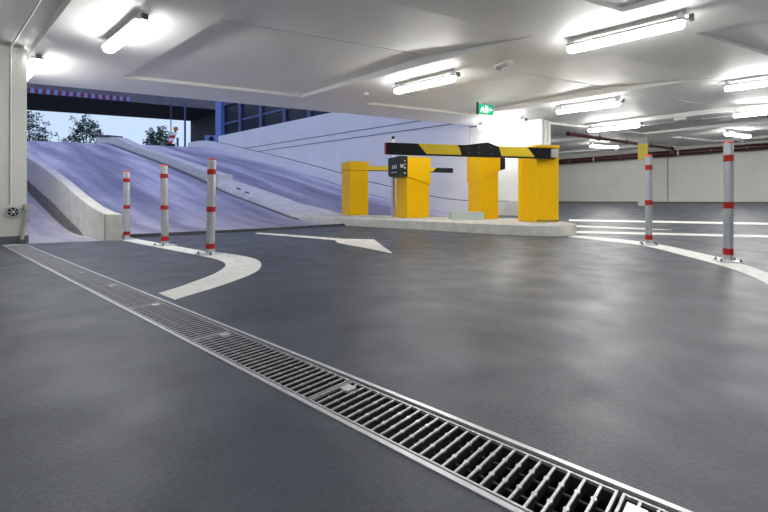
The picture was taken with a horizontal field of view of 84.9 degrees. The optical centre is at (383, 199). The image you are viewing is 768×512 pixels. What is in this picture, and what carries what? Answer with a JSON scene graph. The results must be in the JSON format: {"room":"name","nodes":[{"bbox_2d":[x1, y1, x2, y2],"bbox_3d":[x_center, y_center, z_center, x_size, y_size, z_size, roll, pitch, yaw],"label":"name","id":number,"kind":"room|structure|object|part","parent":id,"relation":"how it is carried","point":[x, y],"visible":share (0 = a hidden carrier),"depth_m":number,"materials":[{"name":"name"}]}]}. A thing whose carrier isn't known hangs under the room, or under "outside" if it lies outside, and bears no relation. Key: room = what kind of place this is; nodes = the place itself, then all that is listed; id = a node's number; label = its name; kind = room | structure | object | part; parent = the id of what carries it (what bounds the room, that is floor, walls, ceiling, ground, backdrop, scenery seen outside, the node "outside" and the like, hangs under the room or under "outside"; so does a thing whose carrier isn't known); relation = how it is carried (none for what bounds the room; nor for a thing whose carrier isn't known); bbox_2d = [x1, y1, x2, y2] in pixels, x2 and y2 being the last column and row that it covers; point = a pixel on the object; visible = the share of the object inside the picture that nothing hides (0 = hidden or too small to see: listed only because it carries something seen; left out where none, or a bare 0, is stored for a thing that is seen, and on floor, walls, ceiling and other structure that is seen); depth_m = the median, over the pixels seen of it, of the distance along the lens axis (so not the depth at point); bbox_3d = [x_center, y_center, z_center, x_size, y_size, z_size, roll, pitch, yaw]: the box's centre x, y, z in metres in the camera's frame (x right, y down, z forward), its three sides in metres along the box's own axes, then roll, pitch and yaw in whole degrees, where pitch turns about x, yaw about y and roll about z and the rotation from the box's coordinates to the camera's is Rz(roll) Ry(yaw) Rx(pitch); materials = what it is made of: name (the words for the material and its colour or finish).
{"room":"parking garage","nodes":[
{"label":"parking garage","id":0,"kind":"room"},
{"bbox_2d":[0,45,26,236],"bbox_3d":[-7.086,-0.693,2.970,0.320,2.515,6.970,0,0,42],"label":"wall","id":1,"kind":"structure","parent":0,"point":[9,226],"depth_m":5.37,"materials":[{"name":"white paint"}]},
{"bbox_2d":[5,206,20,217],"bbox_3d":[-4.713,0.150,5.335,0.060,0.149,0.149,0,0,42],"label":"socket","id":2,"kind":"object","parent":1,"relation":"attached to","point":[11,211],"visible":1,"depth_m":5.32,"materials":[{"name":"metal"}]},
{"bbox_2d":[0,235,28,244],"bbox_3d":[-7.076,0.512,2.970,0.335,0.105,6.985,0,0,42],"label":"baseboard","id":3,"kind":"structure","parent":1,"relation":"attached to","point":[6,240],"depth_m":5.33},
{"bbox_2d":[9,0,40,203],"bbox_3d":[-2.848,-0.948,3.638,5.098,1.997,0.032,0,0,42],"label":"conduit","id":4,"kind":"object","parent":1,"relation":"attached to","point":[39,1],"visible":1,"depth_m":5.32,"materials":[{"name":"white plastic"}]},
{"bbox_2d":[27,141,448,243],"bbox_3d":[-8.150,-1.085,14.413,21.774,3.299,9.400,0,0,42],"label":"ramp","id":5,"kind":"object","parent":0,"point":[97,169],"visible":0.51,"depth_m":11.58,"materials":[{"name":"concrete"}]},
{"bbox_2d":[27,151,121,240],"bbox_3d":[-10.187,-1.182,11.596,17.350,3.843,0.175,0,0,42],"label":"wall","id":6,"kind":"structure","parent":5,"relation":"on","point":[61,198],"depth_m":7.26,"materials":[{"name":"concrete"}]},
{"bbox_2d":[165,127,177,145],"bbox_3d":[-10.091,-3.041,19.973,0.425,0.903,0.495,0,0,42],"label":"board","id":7,"kind":"object","parent":5,"relation":"on","point":[173,134],"visible":0.99,"depth_m":19.98,"materials":[{"name":"white plastic"}]},
{"bbox_2d":[96,135,298,219],"bbox_3d":[-7.805,-1.295,14.983,16.380,3.510,0.650,0,0,42],"label":"wall","id":8,"kind":"structure","parent":5,"relation":"on","point":[198,172],"depth_m":14.35,"materials":[{"name":"concrete"}]},
{"bbox_2d":[216,180,339,219],"bbox_3d":[-2.866,-0.044,11.077,3.950,1.092,1.320,0,0,42],"label":"kerb","id":9,"kind":"object","parent":5,"relation":"on","point":[273,201],"visible":0.88,"depth_m":10.71,"materials":[{"name":"concrete"}]},
{"bbox_2d":[188,141,503,214],"bbox_3d":[-3.660,-1.285,16.524,18.100,3.550,0.255,0,0,42],"label":"kerb","id":10,"kind":"object","parent":5,"relation":"on","point":[439,204],"visible":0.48,"depth_m":15.20,"materials":[{"name":"grey concrete"}]},
{"bbox_2d":[0,203,767,511],"bbox_3d":[3.644,0.338,5.194,17.500,0.454,24.600,0,0,42],"label":"floor","id":11,"kind":"structure","parent":0,"point":[642,368],"depth_m":1.44,"materials":[{"name":"grey concrete"}]},
{"bbox_2d":[16,205,33,243],"bbox_3d":[-4.601,0.310,5.382,0.105,0.500,0.160,0,0,42],"label":"strut","id":12,"kind":"object","parent":11,"relation":"on","point":[26,208],"visible":1,"depth_m":5.36,"materials":[{"name":"metal"}]},
{"bbox_3d":[-4.600,0.320,5.371,0.040,0.406,0.098,0,0,22],"label":"rod","id":13,"kind":"part","parent":12,"relation":"part of","materials":[{"name":"grey metal"}]},
{"bbox_2d":[122,170,137,239],"bbox_3d":[-3.708,0.069,6.052,0.208,0.986,0.208,0,0,32],"label":"bollard","id":14,"kind":"object","parent":11,"relation":"on","point":[126,174],"visible":0.89,"depth_m":6.02,"materials":[{"name":"metal"}]},
{"bbox_3d":[-3.708,0.075,6.052,0.084,0.960,0.084,0,0,32],"label":"post","id":15,"kind":"part","parent":14,"relation":"part of","materials":[{"name":"metal"}]},
{"bbox_2d":[123,239,260,299],"bbox_3d":[-2.108,0.565,4.452,0.944,0.005,4.462,0,0,-34],"label":"lane marking","id":16,"kind":"object","parent":11,"relation":"on","point":[237,267],"visible":0.94,"depth_m":3.30,"materials":[{"name":"paint"}]},
{"bbox_2d":[152,164,177,245],"bbox_3d":[-2.723,0.061,5.211,0.210,1.001,0.210,-1,0,28],"label":"bollard","id":17,"kind":"object","parent":16,"relation":"on","point":[164,207],"visible":1,"depth_m":5.18,"materials":[{"name":"metal"}]},
{"bbox_3d":[-2.723,0.068,5.211,0.084,0.975,0.084,-1,0,28],"label":"post","id":18,"kind":"part","parent":17,"relation":"part of","materials":[{"name":"metal"}]},
{"bbox_2d":[195,158,224,255],"bbox_3d":[-1.798,0.064,4.369,0.210,0.996,0.210,1,0,22],"label":"bollard","id":19,"kind":"object","parent":16,"relation":"on","point":[211,162],"visible":1,"depth_m":4.33,"materials":[{"name":"metal"}]},
{"bbox_3d":[-1.806,0.557,4.369,0.210,0.009,0.210,1,0,22],"label":"plate","id":20,"kind":"part","parent":19,"relation":"part of","materials":[{"name":"metal"}]},
{"bbox_3d":[-1.798,0.070,4.369,0.084,0.970,0.084,1,0,22],"label":"post","id":21,"kind":"part","parent":19,"relation":"part of","materials":[{"name":"metal"}]},
{"bbox_2d":[122,223,344,237],"bbox_3d":[-2.382,0.523,7.325,3.851,0.103,0.170,0,0,-33],"label":"strip","id":22,"kind":"object","parent":11,"relation":"on","point":[342,224],"visible":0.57,"depth_m":7.17,"materials":[{"name":"metal"}]},
{"bbox_2d":[255,232,391,252],"bbox_3d":[-0.785,0.545,5.897,0.752,0.019,3.426,0,0,-42],"label":"arrow marking","id":23,"kind":"object","parent":11,"relation":"on","point":[365,243],"depth_m":5.46,"materials":[{"name":"paint"}]},
{"bbox_2d":[2,244,692,511],"bbox_3d":[-1.329,0.636,2.301,9.050,0.148,0.215,0,0,42],"label":"channel","id":24,"kind":"object","parent":11,"relation":"in","point":[622,488],"visible":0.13,"depth_m":1.00,"materials":[{"name":"metal"}]},
{"bbox_2d":[5,244,31,249],"bbox_3d":[-4.378,0.577,5.032,0.747,0.027,0.169,0,0,42],"label":"drain grate","id":25,"kind":"object","parent":24,"relation":"in","point":[13,247],"visible":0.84,"depth_m":5.01,"materials":[{"name":"metal"}]},
{"bbox_2d":[14,249,46,255],"bbox_3d":[-3.816,0.577,4.528,0.747,0.027,0.169,0,0,42],"label":"drain grate","id":26,"kind":"object","parent":24,"relation":"in","point":[29,252],"visible":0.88,"depth_m":4.53,"materials":[{"name":"metal"}]},
{"bbox_2d":[26,255,63,263],"bbox_3d":[-3.253,0.577,4.024,0.747,0.027,0.169,0,0,42],"label":"drain grate","id":27,"kind":"object","parent":24,"relation":"in","point":[41,259],"visible":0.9,"depth_m":4.00,"materials":[{"name":"metal"}]},
{"bbox_2d":[41,262,85,273],"bbox_3d":[-2.691,0.577,3.521,0.747,0.027,0.169,0,0,42],"label":"drain grate","id":28,"kind":"object","parent":24,"relation":"in","point":[60,267],"visible":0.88,"depth_m":3.49,"materials":[{"name":"metal"}]},
{"bbox_2d":[61,271,116,287],"bbox_3d":[-2.129,0.577,3.017,0.747,0.027,0.169,0,0,42],"label":"drain grate","id":29,"kind":"object","parent":24,"relation":"in","point":[87,279],"visible":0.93,"depth_m":2.99,"materials":[{"name":"metal"}]},
{"bbox_2d":[88,284,160,308],"bbox_3d":[-1.566,0.577,2.513,0.747,0.027,0.169,0,0,42],"label":"drain grate","id":30,"kind":"object","parent":24,"relation":"in","point":[126,297],"visible":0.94,"depth_m":2.48,"materials":[{"name":"metal"}]},
{"bbox_2d":[128,302,229,340],"bbox_3d":[-1.004,0.577,2.010,0.747,0.027,0.169,0,0,42],"label":"drain grate","id":31,"kind":"object","parent":24,"relation":"in","point":[189,326],"visible":0.9,"depth_m":1.97,"materials":[{"name":"metal"}]},
{"bbox_2d":[191,331,349,400],"bbox_3d":[-0.441,0.577,1.506,0.747,0.027,0.169,0,0,42],"label":"drain grate","id":32,"kind":"object","parent":24,"relation":"in","point":[306,380],"visible":0.92,"depth_m":1.45,"materials":[{"name":"metal"}]},
{"bbox_3d":[-0.670,0.567,1.767,0.034,0.007,0.036,0,0,42],"label":"locking plate","id":33,"kind":"part","parent":32,"relation":"part of","materials":[{"name":"metal"}]},
{"bbox_2d":[309,381,618,511],"bbox_3d":[0.121,0.577,1.002,0.747,0.027,0.169,0,0,42],"label":"drain grate","id":34,"kind":"object","parent":24,"relation":"in","point":[404,425],"visible":0.94,"depth_m":0.96,"materials":[{"name":"metal"}]},
{"bbox_3d":[-0.107,0.567,1.264,0.034,0.007,0.036,0,0,42],"label":"locking plate","id":35,"kind":"part","parent":34,"relation":"part of","materials":[{"name":"metal"}]},
{"bbox_3d":[0.100,0.585,0.979,0.737,0.006,0.006,0,0,42],"label":"cross rod","id":36,"kind":"part","parent":34,"relation":"part of","materials":[{"name":"metal"}]},
{"bbox_3d":[0.142,0.585,1.026,0.737,0.006,0.006,0,0,42],"label":"cross rod","id":37,"kind":"part","parent":34,"relation":"part of","materials":[{"name":"metal"}]},
{"bbox_2d":[614,493,668,511],"bbox_3d":[0.683,0.577,0.499,0.747,0.027,0.169,0,0,42],"label":"drain grate","id":38,"kind":"object","parent":24,"relation":"in","point":[627,503],"visible":1,"depth_m":0.78,"materials":[{"name":"metal"}]},
{"bbox_3d":[0.455,0.567,0.760,0.034,0.007,0.036,0,0,42],"label":"locking plate","id":39,"kind":"part","parent":38,"relation":"part of","materials":[{"name":"metal"}]},
{"bbox_2d":[301,214,576,235],"bbox_3d":[0.884,0.457,8.122,5.580,0.214,1.920,0,0,42],"label":"traffic island","id":40,"kind":"object","parent":11,"relation":"on","point":[501,226],"visible":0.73,"depth_m":6.87,"materials":[{"name":"concrete"}]},
{"bbox_2d":[341,161,368,214],"bbox_3d":[-0.691,-0.270,9.919,0.484,1.240,0.604,0,0,-24],"label":"housing","id":41,"kind":"object","parent":40,"relation":"on","point":[354,173],"visible":0.99,"depth_m":9.67,"materials":[{"name":"yellow metal"}]},
{"bbox_3d":[-0.691,-0.788,9.919,0.484,0.204,0.604,0,0,-24],"label":"lid","id":42,"kind":"part","parent":41,"relation":"part of","materials":[{"name":"yellow metal"}]},
{"bbox_2d":[368,166,452,172],"bbox_3d":[0.676,-0.745,10.254,2.240,0.120,0.050,0,0,-19],"label":"boom","id":43,"kind":"object","parent":41,"relation":"attached to","point":[371,168],"visible":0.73,"depth_m":10.41,"materials":[{"name":"yellow metal"}]},
{"bbox_2d":[390,136,395,216],"bbox_3d":[0.190,-0.480,8.636,0.090,1.660,0.090,0,0,-24],"label":"post","id":44,"kind":"object","parent":40,"relation":"on","point":[393,137],"visible":0.63,"depth_m":8.61,"materials":[{"name":"metal"}]},
{"bbox_3d":[0.190,-0.390,8.636,0.060,1.480,0.060,0,0,-24],"label":"post","id":45,"kind":"part","parent":44,"relation":"part of","materials":[{"name":"metal"}]},
{"bbox_2d":[388,156,430,217],"bbox_3d":[0.499,-0.245,8.356,0.683,1.190,0.538,0,0,-24],"label":"ticket machine","id":46,"kind":"object","parent":40,"relation":"on","point":[412,175],"visible":0.97,"depth_m":8.17,"materials":[{"name":"yellow metal"}]},
{"bbox_2d":[407,157,430,184],"bbox_3d":[0.577,-0.569,8.395,0.510,0.533,0.530,0,0,-24],"label":"hood","id":47,"kind":"object","parent":46,"relation":"attached to","point":[418,168],"depth_m":8.15,"materials":[{"name":"yellow metal"}]},
{"bbox_2d":[449,212,483,219],"bbox_3d":[1.480,0.281,7.582,0.584,0.137,0.246,0,0,-6],"label":"cable box","id":48,"kind":"object","parent":40,"relation":"on","point":[452,215],"visible":0.95,"depth_m":7.46,"materials":[{"name":"metal"}]},
{"bbox_2d":[467,157,504,218],"bbox_3d":[1.942,-0.245,8.034,0.512,1.190,0.570,0,0,-14],"label":"ticket machine","id":49,"kind":"object","parent":40,"relation":"on","point":[482,172],"visible":0.76,"depth_m":7.78,"materials":[{"name":"yellow metal"}]},
{"bbox_2d":[467,157,499,182],"bbox_3d":[1.893,-0.587,8.022,0.412,0.507,0.570,0,0,-14],"label":"hood","id":50,"kind":"object","parent":49,"relation":"attached to","point":[479,169],"depth_m":7.77,"materials":[{"name":"yellow metal"}]},
{"bbox_2d":[518,145,559,221],"bbox_3d":[2.503,-0.255,6.839,0.424,1.210,0.554,0,0,-14],"label":"housing","id":51,"kind":"object","parent":40,"relation":"on","point":[538,179],"visible":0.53,"depth_m":6.61,"materials":[{"name":"yellow metal"}]},
{"bbox_2d":[384,142,557,158],"bbox_3d":[1.344,-0.741,6.176,2.742,0.219,0.092,0,0,-14],"label":"boom","id":52,"kind":"object","parent":51,"relation":"attached to","point":[489,150],"visible":1,"depth_m":6.12,"materials":[{"name":"metal"}]},
{"bbox_3d":[2.503,-0.838,6.839,0.424,0.044,0.554,0,0,-14],"label":"lid","id":53,"kind":"part","parent":51,"relation":"part of","materials":[{"name":"yellow metal"}]},
{"bbox_2d":[577,225,667,229],"bbox_3d":[3.806,0.451,6.814,1.440,0.016,0.310,0,0,42],"label":"lane line","id":54,"kind":"object","parent":11,"relation":"on","point":[577,225],"visible":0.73,"depth_m":6.86,"materials":[{"name":"paint"}]},
{"bbox_2d":[638,137,647,205],"bbox_3d":[8.139,-0.860,13.203,0.240,2.180,0.240,0,0,42],"label":"column","id":55,"kind":"structure","parent":11,"relation":"on","point":[642,142],"depth_m":13.13,"materials":[{"name":"white paint"}]},
{"bbox_2d":[568,235,767,284],"bbox_3d":[2.726,0.529,3.989,0.750,0.060,3.875,0,0,6],"label":"lane line","id":56,"kind":"object","parent":11,"relation":"on","point":[762,276],"visible":0.88,"depth_m":3.90,"materials":[{"name":"paint"}]},
{"bbox_2d":[639,155,658,245],"bbox_3d":[3.031,-0.002,4.809,0.172,1.031,0.172,0,0,26],"label":"bollard","id":57,"kind":"object","parent":56,"relation":"on","point":[648,158],"visible":1,"depth_m":4.78,"materials":[{"name":"metal"}]},
{"bbox_3d":[3.031,0.004,4.809,0.069,1.004,0.069,0,0,26],"label":"post","id":58,"kind":"part","parent":57,"relation":"part of","materials":[{"name":"metal"}]},
{"bbox_3d":[3.031,0.508,4.809,0.172,0.009,0.172,0,0,26],"label":"plate","id":59,"kind":"part","parent":57,"relation":"part of","materials":[{"name":"metal"}]},
{"bbox_2d":[712,141,744,263],"bbox_3d":[2.952,0.013,3.601,0.172,1.031,0.172,0,0,22],"label":"bollard","id":60,"kind":"object","parent":56,"relation":"on","point":[728,146],"visible":1,"depth_m":3.57,"materials":[{"name":"metal"}]},
{"bbox_3d":[2.952,0.019,3.601,0.069,1.004,0.069,0,0,22],"label":"post","id":61,"kind":"part","parent":60,"relation":"part of","materials":[{"name":"metal"}]},
{"bbox_3d":[2.949,0.523,3.601,0.172,0.009,0.172,0,0,22],"label":"plate","id":62,"kind":"part","parent":60,"relation":"part of","materials":[{"name":"metal"}]},
{"bbox_2d":[569,219,767,224],"bbox_3d":[5.147,0.398,7.596,3.393,0.041,0.433,0,0,32],"label":"lane line","id":63,"kind":"object","parent":11,"relation":"on","point":[698,222],"visible":0.76,"depth_m":7.55,"materials":[{"name":"paint"}]},
{"bbox_2d":[577,231,767,237],"bbox_3d":[3.984,0.475,5.811,2.464,0.037,0.318,0,0,27],"label":"lane line","id":64,"kind":"object","parent":11,"relation":"on","point":[589,232],"visible":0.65,"depth_m":5.82,"materials":[{"name":"paint"}]},
{"bbox_2d":[0,0,767,154],"bbox_3d":[5.725,-2.235,3.330,33.526,0.570,24.600,0,0,42],"label":"ceiling","id":65,"kind":"structure","parent":0,"point":[316,55],"depth_m":5.87,"materials":[{"name":"paint"}]},
{"bbox_2d":[27,51,43,79],"bbox_3d":[-4.943,-1.863,5.866,1.243,0.171,0.134,0,0,42],"label":"ceiling lamp","id":66,"kind":"object","parent":65,"relation":"hanging from","point":[34,63],"visible":0.7,"depth_m":5.55,"materials":[{"name":"plastic"}]},
{"bbox_2d":[27,59,42,79],"bbox_3d":[-4.972,-1.814,5.892,1.150,0.074,0.132,0,0,42],"label":"diffuser","id":67,"kind":"object","parent":66,"relation":"attached to","point":[33,65],"depth_m":5.61,"materials":[{"name":"white plastic"}]},
{"bbox_2d":[101,10,148,52],"bbox_3d":[-2.889,-1.863,4.681,1.243,0.171,0.134,0,0,42],"label":"ceiling lamp","id":68,"kind":"object","parent":65,"relation":"hanging from","point":[136,25],"visible":1,"depth_m":4.53,"materials":[{"name":"white plastic"}]},
{"bbox_2d":[393,69,460,93],"bbox_3d":[0.656,-1.863,6.637,1.243,0.171,0.134,0,0,42],"label":"ceiling lamp","id":69,"kind":"object","parent":65,"relation":"hanging from","point":[451,77],"visible":1,"depth_m":6.54,"materials":[{"name":"plastic"}]},
{"bbox_2d":[394,76,455,93],"bbox_3d":[0.627,-1.814,6.663,1.150,0.074,0.132,0,0,42],"label":"diffuser","id":70,"kind":"object","parent":69,"relation":"attached to","point":[440,80],"depth_m":6.58,"materials":[{"name":"white plastic"}]},
{"bbox_2d":[476,102,492,114],"bbox_3d":[2.032,-1.830,8.450,0.400,0.240,0.050,0,0,-26],"label":"exit sign","id":71,"kind":"object","parent":65,"relation":"hanging from","point":[485,109],"visible":1,"depth_m":8.42,"materials":[{"name":"plastic"}]},
{"bbox_3d":[2.041,-1.820,8.455,0.380,0.200,0.040,0,0,-26],"label":"panel","id":72,"kind":"part","parent":71,"relation":"part of","materials":[{"name":"green plastic"}]},
{"bbox_2d":[478,116,527,128],"bbox_3d":[2.852,-1.863,10.142,1.243,0.171,0.134,0,0,42],"label":"ceiling lamp","id":73,"kind":"object","parent":65,"relation":"hanging from","point":[520,121],"visible":1,"depth_m":10.07,"materials":[{"name":"plastic"}]},
{"bbox_2d":[478,121,523,128],"bbox_3d":[2.823,-1.814,10.168,1.150,0.074,0.132,0,0,42],"label":"diffuser","id":74,"kind":"object","parent":73,"relation":"attached to","point":[506,123],"depth_m":10.13,"materials":[{"name":"white plastic"}]},
{"bbox_2d":[494,60,513,70],"bbox_3d":[1.710,-1.917,5.986,0.100,0.074,0.280,0,0,-28],"label":"emergency light","id":75,"kind":"object","parent":65,"relation":"attached to","point":[499,66],"visible":1,"depth_m":5.97,"materials":[{"name":"white plastic"}]},
{"bbox_2d":[556,97,624,113],"bbox_3d":[4.045,-1.863,8.288,1.243,0.171,0.134,0,0,42],"label":"ceiling lamp","id":76,"kind":"object","parent":65,"relation":"hanging from","point":[559,110],"visible":1,"depth_m":8.22,"materials":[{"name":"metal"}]},
{"bbox_2d":[556,102,619,113],"bbox_3d":[4.016,-1.814,8.314,1.150,0.074,0.132,0,0,42],"label":"diffuser","id":77,"kind":"object","parent":76,"relation":"attached to","point":[603,104],"depth_m":8.26,"materials":[{"name":"white plastic"}]},
{"bbox_2d":[589,142,619,148],"bbox_3d":[7.566,-1.863,14.368,1.243,0.171,0.134,0,0,-18],"label":"ceiling lamp","id":78,"kind":"object","parent":65,"relation":"hanging from","point":[616,146],"visible":1,"depth_m":14.27,"materials":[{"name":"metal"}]},
{"bbox_2d":[590,145,617,148],"bbox_3d":[7.529,-1.814,14.356,1.150,0.074,0.132,0,0,-18],"label":"diffuser","id":79,"kind":"object","parent":78,"relation":"attached to","point":[595,146],"depth_m":14.29,"materials":[{"name":"white plastic"}]},
{"bbox_2d":[588,120,642,131],"bbox_3d":[5.842,-1.863,10.631,1.243,0.171,0.134,0,0,42],"label":"ceiling lamp","id":80,"kind":"object","parent":65,"relation":"hanging from","point":[637,124],"visible":1,"depth_m":10.57,"materials":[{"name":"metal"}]},
{"bbox_2d":[588,124,639,131],"bbox_3d":[5.813,-1.814,10.657,1.150,0.074,0.132,0,0,42],"label":"diffuser","id":81,"kind":"object","parent":80,"relation":"attached to","point":[625,126],"depth_m":10.60,"materials":[{"name":"white plastic"}]},
{"bbox_2d":[566,132,673,152],"bbox_3d":[7.632,-1.802,13.165,6.372,0.275,0.166,0,0,-34],"label":"pipe","id":82,"kind":"object","parent":65,"relation":"hanging from","point":[599,138],"visible":1,"depth_m":12.64,"materials":[{"name":"metal"}]},
{"bbox_2d":[566,11,694,52],"bbox_3d":[2.696,-1.863,4.692,1.243,0.171,0.134,0,0,42],"label":"ceiling lamp","id":83,"kind":"object","parent":65,"relation":"hanging from","point":[677,23],"visible":1,"depth_m":4.61,"materials":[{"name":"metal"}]},
{"bbox_2d":[551,116,732,135],"bbox_3d":[8.368,-1.910,9.044,9.600,0.080,0.120,0,0,42],"label":"cable tray","id":84,"kind":"object","parent":65,"relation":"hanging from","point":[702,119],"visible":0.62,"depth_m":10.16,"materials":[{"name":"metal"}]},
{"bbox_2d":[559,141,767,163],"bbox_3d":[10.533,-1.724,15.134,12.504,0.512,0.398,0,0,42],"label":"pipe","id":85,"kind":"object","parent":65,"relation":"hanging from","point":[760,146],"visible":0.7,"depth_m":15.13,"materials":[{"name":"metal"}]},
{"bbox_2d":[674,117,685,120],"bbox_3d":[7.048,-1.921,9.998,0.240,0.066,0.100,0,0,42],"label":"emergency light","id":86,"kind":"object","parent":65,"relation":"attached to","point":[682,118],"visible":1,"depth_m":9.97,"materials":[{"name":"white plastic"}]},
{"bbox_2d":[724,129,751,137],"bbox_3d":[9.996,-1.863,11.841,1.243,0.171,0.134,0,0,-25],"label":"ceiling lamp","id":87,"kind":"object","parent":65,"relation":"hanging from","point":[734,134],"visible":1,"depth_m":11.74,"materials":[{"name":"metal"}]},
{"bbox_2d":[724,133,750,137],"bbox_3d":[9.961,-1.814,11.825,1.150,0.074,0.132,0,0,-25],"label":"diffuser","id":88,"kind":"object","parent":87,"relation":"attached to","point":[748,135],"depth_m":11.77,"materials":[{"name":"white plastic"}]},
{"bbox_2d":[724,79,767,90],"bbox_3d":[6.044,-1.863,6.472,1.243,0.171,0.134,0,0,42],"label":"ceiling lamp","id":89,"kind":"object","parent":65,"relation":"hanging from","point":[763,82],"visible":1,"depth_m":6.67,"materials":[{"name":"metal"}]},
{"bbox_2d":[733,109,767,117],"bbox_3d":[8.021,-1.863,8.680,1.243,0.171,0.134,0,0,42],"label":"ceiling lamp","id":90,"kind":"object","parent":65,"relation":"hanging from","point":[736,114],"visible":1,"depth_m":8.87,"materials":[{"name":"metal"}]},
{"bbox_2d":[218,112,550,200],"bbox_3d":[-2.021,-1.310,15.603,16.070,3.680,0.550,0,0,42],"label":"wall","id":91,"kind":"structure","parent":0,"point":[328,155],"depth_m":13.58,"materials":[{"name":"white paint"}]},
{"bbox_2d":[248,121,417,147],"bbox_3d":[-2.903,-2.350,16.020,14.100,0.024,0.006,0,0,42],"label":"trim","id":92,"kind":"structure","parent":91,"relation":"attached to","point":[413,121],"depth_m":14.80,"materials":[{"name":"black metal"}]},
{"bbox_2d":[259,124,451,151],"bbox_3d":[-2.903,-2.120,16.020,14.100,0.024,0.006,0,0,42],"label":"trim","id":93,"kind":"structure","parent":91,"relation":"attached to","point":[446,124],"depth_m":13.85,"materials":[{"name":"black metal"}]},
{"bbox_2d":[219,142,503,201],"bbox_3d":[-2.504,-1.411,15.641,15.200,2.910,0.033,0,0,42],"label":"trim","id":94,"kind":"structure","parent":91,"relation":"attached to","point":[219,142],"depth_m":15.21,"materials":[{"name":"grey concrete"}]},
{"bbox_2d":[504,201,517,215],"bbox_3d":[3.199,0.230,10.355,0.350,0.400,0.295,0,0,42],"label":"trim","id":95,"kind":"structure","parent":91,"relation":"attached to","point":[510,207],"depth_m":10.24,"materials":[{"name":"white paint"}]},
{"bbox_2d":[510,133,541,146],"bbox_3d":[3.479,-1.450,10.300,0.800,0.320,0.012,0,0,42],"label":"wall panel","id":96,"kind":"object","parent":91,"relation":"attached to","point":[525,140],"visible":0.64,"depth_m":10.28,"materials":[{"name":"white paint"}]},
{"bbox_2d":[559,140,767,201],"bbox_3d":[11.883,-0.870,14.394,17.500,2.400,0.300,0,0,42],"label":"wall","id":97,"kind":"structure","parent":0,"point":[698,177],"depth_m":15.40,"materials":[{"name":"white paint"}]},
{"bbox_2d":[559,201,767,202],"bbox_3d":[11.778,0.095,14.276,17.500,0.070,0.015,0,0,42],"label":"baseboard","id":98,"kind":"structure","parent":97,"relation":"attached to","point":[559,201],"depth_m":16.37,"materials":[{"name":"paint"}]},
{"bbox_2d":[667,150,667,201],"bbox_3d":[10.453,-0.940,15.468,0.025,2.000,0.008,0,0,42],"label":"trim","id":99,"kind":"structure","parent":97,"relation":"attached to","point":[667,150],"depth_m":15.47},
{"bbox_3d":[-44.623,-2.810,39.960,100.200,0.520,120.000,0,0,42],"label":"street","id":100,"kind":"object","parent":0,"visible":0},
{"bbox_2d":[27,110,59,141],"bbox_3d":[-38.024,-6.080,45.258,4.383,7.120,5.041,0,0,42],"label":"tree","id":101,"kind":"object","parent":100,"relation":"on","point":[38,136],"visible":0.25,"depth_m":44.95,"materials":[{"name":"green plant"}]},
{"bbox_2d":[58,114,103,142],"bbox_3d":[-31.998,-5.900,44.994,4.694,6.760,4.550,0,0,42],"label":"tree","id":102,"kind":"object","parent":100,"relation":"on","point":[93,126],"visible":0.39,"depth_m":44.38,"materials":[{"name":"green plant"}]},
{"bbox_2d":[27,83,217,141],"bbox_3d":[-28.847,-5.120,23.808,39.412,5.300,6.886,0,0,-24],"label":"overpass","id":103,"kind":"object","parent":100,"relation":"on","point":[201,113],"visible":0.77,"depth_m":28.02,"materials":[{"name":"concrete"}]},
{"bbox_2d":[142,125,175,145],"bbox_3d":[-24.333,-5.301,44.995,3.243,5.562,3.441,0,0,20],"label":"tree","id":104,"kind":"object","parent":100,"relation":"on","point":[151,140],"visible":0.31,"depth_m":44.60,"materials":[{"name":"green plant"}]},
{"bbox_2d":[170,99,170,134],"bbox_3d":[-13.189,-4.400,26.000,0.100,3.700,0.100,0,0,42],"label":"pole","id":105,"kind":"object","parent":100,"relation":"on","point":[170,99],"visible":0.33,"depth_m":25.98,"materials":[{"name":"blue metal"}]},
{"bbox_2d":[184,103,185,146],"bbox_3d":[-12.791,-4.400,26.999,0.213,3.700,0.213,0,0,42],"label":"pole","id":106,"kind":"object","parent":100,"relation":"on","point":[184,103],"visible":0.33,"depth_m":26.95,"materials":[{"name":"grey metal"}]},
{"bbox_2d":[205,135,216,141],"bbox_3d":[-11.533,-3.680,27.981,0.700,1.220,0.430,0,0,-8],"label":"equipment box","id":107,"kind":"object","parent":100,"relation":"on","point":[207,137],"visible":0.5,"depth_m":27.78,"materials":[{"name":"blue paint"}]},
{"bbox_2d":[215,101,330,139],"bbox_3d":[-1.192,-5.500,18.867,14.350,4.900,6.120,0,0,42],"label":"building","id":108,"kind":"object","parent":100,"relation":"on","point":[230,118],"visible":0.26,"depth_m":19.56,"materials":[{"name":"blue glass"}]},
{"bbox_3d":[-8.226,-5.500,21.341,0.570,4.900,0.420,0,0,42],"label":"corner post","id":109,"kind":"part","parent":108,"relation":"part of","materials":[{"name":"metal"}]}
]}

